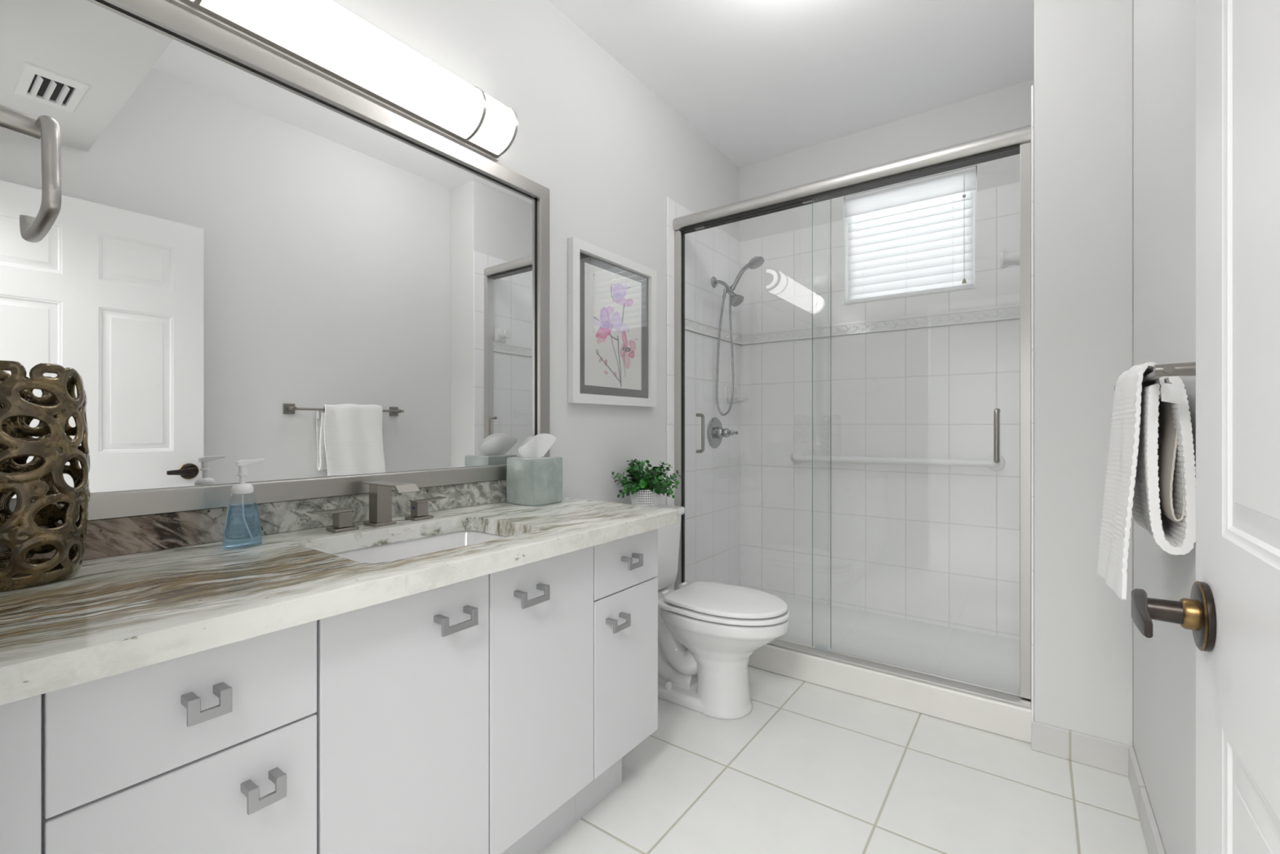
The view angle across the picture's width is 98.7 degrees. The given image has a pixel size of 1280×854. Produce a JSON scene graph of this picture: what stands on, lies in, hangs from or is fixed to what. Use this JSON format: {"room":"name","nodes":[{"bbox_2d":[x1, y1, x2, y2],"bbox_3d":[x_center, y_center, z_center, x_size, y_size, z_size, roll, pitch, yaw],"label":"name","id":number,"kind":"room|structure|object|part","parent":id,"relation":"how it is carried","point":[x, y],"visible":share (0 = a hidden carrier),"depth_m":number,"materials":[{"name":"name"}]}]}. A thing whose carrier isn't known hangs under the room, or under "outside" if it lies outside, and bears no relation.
{"room":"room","nodes":[
{"label":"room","id":0,"kind":"room"},
{"bbox_2d":[163,0,740,589],"bbox_3d":[-0.334,-0.276,2.282,0.132,2.786,3.490,0,0,36],"label":"wall","id":1,"kind":"structure","parent":0,"point":[609,153],"depth_m":2.49,"materials":[{"name":"white paint"}]},
{"bbox_2d":[0,479,506,563],"bbox_3d":[-0.800,0.226,1.526,0.020,0.078,1.473,0,0,36],"label":"backsplash","id":2,"kind":"structure","parent":1,"relation":"attached to","point":[113,536],"depth_m":1.33,"materials":[{"name":"stone"}]},
{"bbox_2d":[0,0,549,523],"bbox_3d":[-0.790,-0.366,1.531,0.032,1.100,1.467,0,0,36],"label":"wall mirror","id":3,"kind":"object","parent":1,"relation":"attached to","point":[246,254],"visible":0.8,"depth_m":1.32,"materials":[{"name":"silver metal"}]},
{"bbox_2d":[166,0,518,161],"bbox_3d":[-0.756,-1.035,1.502,0.120,0.196,1.006,0,0,36],"label":"vanity light","id":4,"kind":"object","parent":1,"relation":"attached to","point":[322,37],"visible":1,"depth_m":1.49,"materials":[{"name":"white glass"}]},
{"bbox_2d":[568,236,656,407],"bbox_3d":[-0.106,-0.434,2.477,0.031,0.673,0.601,0,0,36],"label":"framed picture","id":5,"kind":"object","parent":1,"relation":"attached to","point":[612,317],"visible":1,"depth_m":2.44,"materials":[{"name":"white"}]},
{"bbox_2d":[585,264,640,388],"bbox_3d":[-0.114,-0.435,2.478,0.001,0.504,0.397,0,0,36],"label":"artwork","id":6,"kind":"object","parent":5,"relation":"attached to","point":[612,301],"depth_m":2.46},
{"bbox_2d":[684,315,741,345],"bbox_3d":[0.421,-0.562,3.205,0.011,0.072,0.788,0,0,36],"label":"trim","id":7,"kind":"structure","parent":1,"relation":"attached to","point":[691,324],"depth_m":3.17,"materials":[{"name":"white tile"}]},
{"bbox_2d":[706,417,737,448],"bbox_3d":[0.502,0.034,3.196,0.152,0.184,0.184,0,0,36],"label":"shower valve","id":8,"kind":"object","parent":1,"relation":"attached to","point":[715,431],"visible":1,"depth_m":3.19,"materials":[{"name":"silver metal"}]},
{"bbox_3d":[0.470,0.034,3.219,0.047,0.068,0.068,0,0,36],"label":"valve stem","id":9,"kind":"part","parent":8,"relation":"part of","materials":[{"name":"silver metal"}]},
{"bbox_3d":[0.526,0.034,3.179,0.092,0.056,0.056,0,0,36],"label":"lever","id":10,"kind":"part","parent":8,"relation":"part of","materials":[{"name":"silver metal"}]},
{"bbox_2d":[724,386,747,404],"bbox_3d":[0.597,-0.197,3.374,0.096,0.104,0.156,0,0,36],"label":"soap dish","id":11,"kind":"object","parent":1,"relation":"attached to","point":[727,390],"visible":0.94,"depth_m":3.35,"materials":[{"name":"white ceramic"}]},
{"bbox_2d":[711,256,764,415],"bbox_3d":[0.560,-0.507,3.140,0.310,0.884,0.094,0,0,36],"label":"shower","id":12,"kind":"object","parent":1,"relation":"attached to","point":[735,300],"visible":1,"depth_m":3.16,"materials":[{"name":"silver metal"}]},
{"bbox_3d":[0.480,-0.827,3.198,0.094,0.070,0.021,0,0,36],"label":"shower arm","id":13,"kind":"part","parent":12,"relation":"part of","materials":[{"name":"silver metal"}]},
{"bbox_3d":[0.574,-0.859,3.131,0.114,0.132,0.029,0,0,36],"label":"hand shower handle","id":14,"kind":"part","parent":12,"relation":"part of","materials":[{"name":"silver metal"}]},
{"bbox_2d":[546,0,1034,167],"bbox_3d":[0.440,-1.699,1.724,2.040,0.060,3.490,0,0,36],"label":"ceiling","id":15,"kind":"structure","parent":0,"point":[759,80],"depth_m":2.48,"materials":[{"name":"white paint"}]},
{"bbox_2d":[540,666,1148,853],"bbox_3d":[0.033,1.147,0.580,2.720,0.060,5.820,0,0,36],"label":"floor","id":16,"kind":"structure","parent":0,"point":[812,768],"depth_m":1.70,"materials":[{"name":"tile"}]},
{"bbox_2d":[0,620,316,853],"bbox_3d":[-0.876,0.713,0.922,0.596,0.809,0.401,0,0,36],"label":"base cabinet","id":17,"kind":"object","parent":16,"relation":"on","point":[213,750],"visible":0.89,"depth_m":0.77,"materials":[{"name":"white wood"}]},
{"bbox_3d":[-0.644,0.727,0.806,0.019,0.484,0.314,0,0,36],"label":"door","id":18,"kind":"part","parent":17,"relation":"part of","materials":[{"name":"white wood"}]},
{"bbox_3d":[-0.624,0.398,0.791,0.034,0.036,0.052,0,0,36],"label":"handle","id":19,"kind":"part","parent":17,"relation":"part of","materials":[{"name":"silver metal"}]},
{"bbox_3d":[-0.582,0.561,0.849,0.034,0.036,0.052,0,0,36],"label":"handle","id":20,"kind":"part","parent":17,"relation":"part of","materials":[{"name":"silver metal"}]},
{"bbox_2d":[314,546,593,853],"bbox_3d":[-0.550,0.713,1.375,0.596,0.809,0.713,0,0,36],"label":"base cabinet","id":21,"kind":"object","parent":16,"relation":"on","point":[456,717],"visible":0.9,"depth_m":1.16,"materials":[{"name":"white wood"}]},
{"bbox_2d":[0,479,677,705],"bbox_3d":[-0.554,0.247,1.348,0.627,0.120,1.474,0,0,36],"label":"countertop","id":22,"kind":"structure","parent":21,"relation":"on","point":[147,589],"depth_m":1.02,"materials":[{"name":"stone"}]},
{"bbox_2d":[0,360,89,591],"bbox_3d":[-1.076,0.079,0.941,0.191,0.371,0.192,0,0,36],"label":"vase","id":23,"kind":"object","parent":22,"relation":"on","point":[20,530],"visible":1,"depth_m":0.93,"materials":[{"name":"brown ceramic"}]},
{"bbox_2d":[221,458,264,549],"bbox_3d":[-0.877,0.168,1.216,0.043,0.192,0.080,0,0,36],"label":"soap dispenser","id":24,"kind":"object","parent":22,"relation":"on","point":[242,526],"visible":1,"depth_m":1.20,"materials":[{"name":"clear plastic"}]},
{"bbox_2d":[221,493,262,549],"bbox_3d":[-0.878,0.204,1.214,0.043,0.121,0.075,0,0,36],"label":"bottle","id":25,"kind":"object","parent":24,"relation":"on","point":[242,526],"depth_m":1.20,"materials":[{"name":"clear plastic"}]},
{"bbox_2d":[306,480,446,532],"bbox_3d":[-0.661,0.207,1.472,0.178,0.115,0.372,0,0,36],"label":"faucet","id":26,"kind":"object","parent":22,"relation":"on","point":[380,491],"visible":1,"depth_m":1.47,"materials":[{"name":"silver metal"}]},
{"bbox_3d":[-0.783,0.213,1.389,0.037,0.007,0.096,0,0,36],"label":"lever","id":27,"kind":"part","parent":26,"relation":"part of","materials":[{"name":"silver metal"}]},
{"bbox_3d":[-0.766,0.241,1.415,0.053,0.048,0.059,0,0,36],"label":"handle","id":28,"kind":"part","parent":26,"relation":"part of","materials":[{"name":"silver metal"}]},
{"bbox_3d":[-0.708,0.210,1.496,0.061,0.110,0.060,0,0,36],"label":"spout","id":29,"kind":"part","parent":26,"relation":"part of","materials":[{"name":"silver metal"}]},
{"bbox_3d":[-0.665,0.159,1.466,0.178,0.019,0.058,0,0,36],"label":"spout","id":30,"kind":"part","parent":26,"relation":"part of","materials":[{"name":"silver metal"}]},
{"bbox_3d":[-0.639,0.241,1.590,0.053,0.048,0.059,0,0,36],"label":"handle","id":31,"kind":"part","parent":26,"relation":"part of","materials":[{"name":"silver metal"}]},
{"bbox_3d":[-0.621,0.213,1.614,0.037,0.007,0.096,0,0,36],"label":"lever","id":32,"kind":"part","parent":26,"relation":"part of","materials":[{"name":"silver metal"}]},
{"bbox_2d":[331,530,508,563],"bbox_3d":[-0.516,0.375,1.348,0.398,0.134,0.530,0,0,36],"label":"sink","id":33,"kind":"object","parent":22,"relation":"in","point":[419,546],"visible":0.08,"depth_m":1.51,"materials":[{"name":"white ceramic"}]},
{"bbox_2d":[506,455,562,506],"bbox_3d":[-0.369,0.184,1.925,0.152,0.160,0.152,0,0,36],"label":"tissue box cover","id":34,"kind":"object","parent":22,"relation":"on","point":[531,482],"visible":0.91,"depth_m":1.87,"materials":[{"name":"green ceramic"}]},
{"bbox_2d":[518,433,556,457],"bbox_3d":[-0.364,0.071,1.956,0.045,0.096,0.179,0,0,36],"label":"tissue","id":35,"kind":"object","parent":34,"relation":"on","point":[537,446],"visible":0.85,"depth_m":1.94,"materials":[{"name":"white paper"}]},
{"bbox_3d":[-0.446,0.640,1.081,0.019,0.658,0.354,0,0,36],"label":"door","id":36,"kind":"part","parent":21,"relation":"part of","materials":[{"name":"white wood"}]},
{"bbox_3d":[-0.378,0.398,1.131,0.034,0.036,0.085,0,0,36],"label":"handle","id":37,"kind":"part","parent":21,"relation":"part of","materials":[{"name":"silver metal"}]},
{"bbox_3d":[-0.256,0.399,1.301,0.034,0.036,0.086,0,0,36],"label":"handle","id":38,"kind":"part","parent":21,"relation":"part of","materials":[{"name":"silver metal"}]},
{"bbox_3d":[-0.237,0.640,1.370,0.019,0.658,0.352,0,0,36],"label":"door","id":39,"kind":"part","parent":21,"relation":"part of","materials":[{"name":"white wood"}]},
{"bbox_2d":[575,528,657,822],"bbox_3d":[-0.249,0.713,1.791,0.596,0.809,0.313,0,0,36],"label":"base cabinet","id":40,"kind":"object","parent":16,"relation":"on","point":[625,570],"visible":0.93,"depth_m":1.62,"materials":[{"name":"white wood"}]},
{"bbox_3d":[-0.062,0.558,1.569,0.034,0.036,0.075,0,0,36],"label":"handle","id":41,"kind":"part","parent":40,"relation":"part of","materials":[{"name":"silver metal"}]},
{"bbox_3d":[-0.041,0.395,1.642,0.019,0.168,0.311,0,0,36],"label":"drawer","id":42,"kind":"part","parent":40,"relation":"part of","materials":[{"name":"white wood"}]},
{"bbox_3d":[-0.041,0.726,1.642,0.019,0.487,0.311,0,0,36],"label":"door","id":43,"kind":"part","parent":40,"relation":"part of","materials":[{"name":"white wood"}]},
{"bbox_3d":[-0.023,0.397,1.623,0.034,0.036,0.068,0,0,36],"label":"handle","id":44,"kind":"part","parent":40,"relation":"part of","materials":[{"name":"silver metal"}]},
{"bbox_2d":[655,503,789,719],"bbox_3d":[0.231,0.744,2.282,0.787,0.747,0.452,0,0,36],"label":"toilet","id":45,"kind":"object","parent":16,"relation":"on","point":[708,633],"visible":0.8,"depth_m":2.13,"materials":[{"name":"white ceramic"}]},
{"bbox_2d":[611,458,681,506],"bbox_3d":[0.049,0.256,2.469,0.288,0.224,0.335,0,0,36],"label":"potted plant","id":46,"kind":"object","parent":45,"relation":"on","point":[645,491],"visible":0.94,"depth_m":2.42,"materials":[{"name":"green plant"}]},
{"bbox_3d":[0.022,0.322,2.478,0.137,0.093,0.137,0,0,36],"label":"pot","id":47,"kind":"part","parent":46,"relation":"part of","materials":[{"name":"white ceramic"}]},
{"bbox_3d":[-0.003,0.568,2.451,0.202,0.326,0.436,0,0,36],"label":"tank","id":48,"kind":"part","parent":45,"relation":"part of","materials":[{"name":"white ceramic"}]},
{"bbox_3d":[0.000,0.387,2.449,0.218,0.034,0.452,0,0,36],"label":"tank lid","id":49,"kind":"part","parent":45,"relation":"part of","materials":[{"name":"white ceramic"}]},
{"bbox_3d":[0.342,0.714,2.201,0.512,0.017,0.372,0,0,36],"label":"seat","id":50,"kind":"part","parent":45,"relation":"part of","materials":[{"name":"white plastic"}]},
{"bbox_3d":[0.239,0.923,2.276,0.767,0.387,0.371,0,0,36],"label":"bowl","id":51,"kind":"part","parent":45,"relation":"part of","materials":[{"name":"white ceramic"}]},
{"bbox_3d":[0.355,0.688,2.192,0.465,0.022,0.360,0,0,36],"label":"seat lid","id":52,"kind":"part","parent":45,"relation":"part of","materials":[{"name":"white plastic"}]},
{"bbox_2d":[739,79,1034,639],"bbox_3d":[1.407,-0.276,3.060,1.803,2.786,0.131,0,0,36],"label":"wall","id":53,"kind":"structure","parent":0,"point":[935,544],"depth_m":3.03,"materials":[{"name":"tile"}]},
{"bbox_2d":[741,303,1019,345],"bbox_3d":[1.262,-0.562,3.077,1.525,0.072,0.011,0,0,36],"label":"trim","id":54,"kind":"structure","parent":53,"relation":"attached to","point":[1006,312],"depth_m":3.00,"materials":[{"name":"white tile"}]},
{"bbox_2d":[773,594,1019,693],"bbox_3d":[1.044,1.075,2.775,1.525,0.085,0.757,0,0,36],"label":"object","id":55,"kind":"structure","parent":53,"relation":"attached to","point":[978,658],"depth_m":2.69,"materials":[{"name":"white plastic"}]},
{"bbox_2d":[790,450,1005,471],"bbox_3d":[1.332,0.181,2.985,1.086,0.087,0.079,0,0,36],"label":"grab bar","id":56,"kind":"object","parent":53,"relation":"attached to","point":[797,457],"visible":0.94,"depth_m":2.90,"materials":[{"name":"white plastic"}]},
{"bbox_2d":[844,174,977,304],"bbox_3d":[1.463,-1.011,3.002,0.654,0.622,0.110,0,0,36],"label":"window","id":57,"kind":"structure","parent":53,"relation":"in","point":[974,190],"depth_m":2.91,"materials":[{"name":"white"}]},
{"bbox_3d":[1.450,-0.704,2.984,0.650,0.008,0.065,0,0,36],"label":"sill","id":58,"kind":"part","parent":57,"relation":"part of","materials":[{"name":"white"}]},
{"bbox_2d":[844,166,977,302],"bbox_3d":[1.445,-1.014,2.977,0.648,0.614,0.066,0,0,36],"label":"window blind","id":59,"kind":"object","parent":57,"relation":"attached to","point":[945,264],"visible":0.98,"depth_m":2.96,"materials":[{"name":"white plastic"}]},
{"bbox_3d":[1.449,-0.721,2.985,0.620,0.017,0.027,0,0,36],"label":"rail","id":60,"kind":"part","parent":59,"relation":"part of","materials":[{"name":"white plastic"}]},
{"bbox_2d":[748,644,1031,743],"bbox_3d":[0.789,1.058,2.425,1.545,0.119,0.108,0,0,36],"label":"shower curb","id":61,"kind":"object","parent":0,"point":[999,717],"depth_m":2.18,"materials":[{"name":"stone"}]},
{"bbox_2d":[672,124,1031,708],"bbox_3d":[0.800,-0.050,2.437,1.524,2.095,0.130,0,0,36],"label":"shower door","id":62,"kind":"structure","parent":61,"relation":"on","point":[1015,141],"depth_m":2.18,"materials":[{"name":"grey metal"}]},
{"bbox_3d":[0.312,0.032,2.828,0.018,0.204,0.068,0,0,36],"label":"handle","id":63,"kind":"part","parent":62,"relation":"part of","materials":[{"name":"silver metal"}]},
{"bbox_3d":[1.317,0.032,2.026,0.018,0.204,0.068,0,0,36],"label":"handle","id":64,"kind":"part","parent":62,"relation":"part of","materials":[{"name":"silver metal"}]},
{"bbox_2d":[1031,84,1034,720],"bbox_3d":[1.625,-0.045,2.270,0.008,2.285,0.894,0,0,36],"label":"wall","id":65,"kind":"structure","parent":0,"point":[1033,86],"depth_m":1.91,"materials":[{"name":"paint"}]},
{"bbox_2d":[1000,249,1019,268],"bbox_3d":[1.442,-0.643,2.110,0.100,0.114,0.104,0,0,36],"label":"post","id":66,"kind":"object","parent":65,"relation":"attached to","point":[1006,259],"visible":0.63,"depth_m":2.10,"materials":[{"name":"white ceramic"}]},
{"bbox_2d":[1034,0,1133,746],"bbox_3d":[1.735,-0.276,2.195,0.258,2.786,0.899,0,0,36],"label":"wall","id":67,"kind":"structure","parent":0,"point":[1083,49],"depth_m":1.83,"materials":[{"name":"white paint"}]},
{"bbox_2d":[1031,720,1133,776],"bbox_3d":[1.465,1.068,1.828,0.266,0.098,0.012,0,0,36],"label":"baseboard","id":68,"kind":"structure","parent":67,"relation":"attached to","point":[1081,748],"depth_m":1.82,"materials":[{"name":"tile"}]},
{"bbox_2d":[1133,0,1195,853],"bbox_3d":[1.212,-0.276,1.166,0.100,2.786,3.490,0,0,36],"label":"wall","id":69,"kind":"structure","parent":0,"point":[1164,31],"depth_m":1.31,"materials":[{"name":"white paint"}]},
{"bbox_2d":[1097,361,1195,599],"bbox_3d":[1.105,0.117,1.210,0.128,0.508,0.358,0,0,36],"label":"towel","id":70,"kind":"object","parent":69,"relation":"attached to","point":[1150,476],"visible":0.98,"depth_m":1.11,"materials":[{"name":"white fabric"}]},
{"bbox_2d":[1128,746,1165,853],"bbox_3d":[1.159,1.068,1.189,0.014,0.098,1.384,0,0,36],"label":"baseboard","id":71,"kind":"structure","parent":69,"relation":"attached to","point":[1154,845],"depth_m":1.51,"materials":[{"name":"tile"}]},
{"bbox_2d":[1114,361,1195,391],"bbox_3d":[1.119,-0.100,1.192,0.082,0.058,0.666,0,0,36],"label":"towel bar","id":72,"kind":"object","parent":69,"relation":"attached to","point":[1182,369],"visible":0.28,"depth_m":0.95,"materials":[{"name":"silver metal"}]},
{"bbox_3d":[1.101,-0.100,1.210,0.015,0.015,0.659,0,0,36],"label":"rail","id":73,"kind":"part","parent":72,"relation":"part of","materials":[{"name":"silver metal"}]},
{"bbox_3d":[0.938,-0.100,0.949,0.073,0.025,0.025,0,0,36],"label":"post","id":74,"kind":"part","parent":72,"relation":"part of","materials":[{"name":"silver metal"}]},
{"bbox_3d":[-0.545,-0.276,0.357,1.803,2.786,0.120,0,0,36],"label":"wall","id":75,"kind":"structure","parent":0,"visible":0},
{"bbox_2d":[0,104,62,242],"bbox_3d":[-0.867,-0.351,0.731,0.204,0.164,0.109,0,0,36],"label":"towel ring","id":76,"kind":"object","parent":75,"relation":"attached to","point":[33,229],"visible":1,"depth_m":0.72,"materials":[{"name":"silver metal"}]},
{"bbox_3d":[-0.833,-0.405,0.705,0.034,0.032,0.090,0,0,36],"label":"post","id":77,"kind":"part","parent":76,"relation":"part of","materials":[{"name":"silver metal"}]},
{"bbox_2d":[1131,0,1279,853],"bbox_3d":[0.404,0.077,0.316,0.109,2.056,0.857,0,0,36],"label":"door","id":78,"kind":"structure","parent":75,"relation":"in","point":[1232,611],"depth_m":0.51,"materials":[{"name":"white paint"}]},
{"bbox_3d":[0.553,0.207,0.605,0.014,0.034,0.111,0,0,38],"label":"lever","id":79,"kind":"part","parent":78,"relation":"part of","materials":[{"name":"brown metal"}]},
{"bbox_3d":[0.619,0.208,0.605,0.009,0.074,0.074,0,0,36],"label":"handle","id":80,"kind":"part","parent":78,"relation":"part of","materials":[{"name":"brown metal"}]}
]}

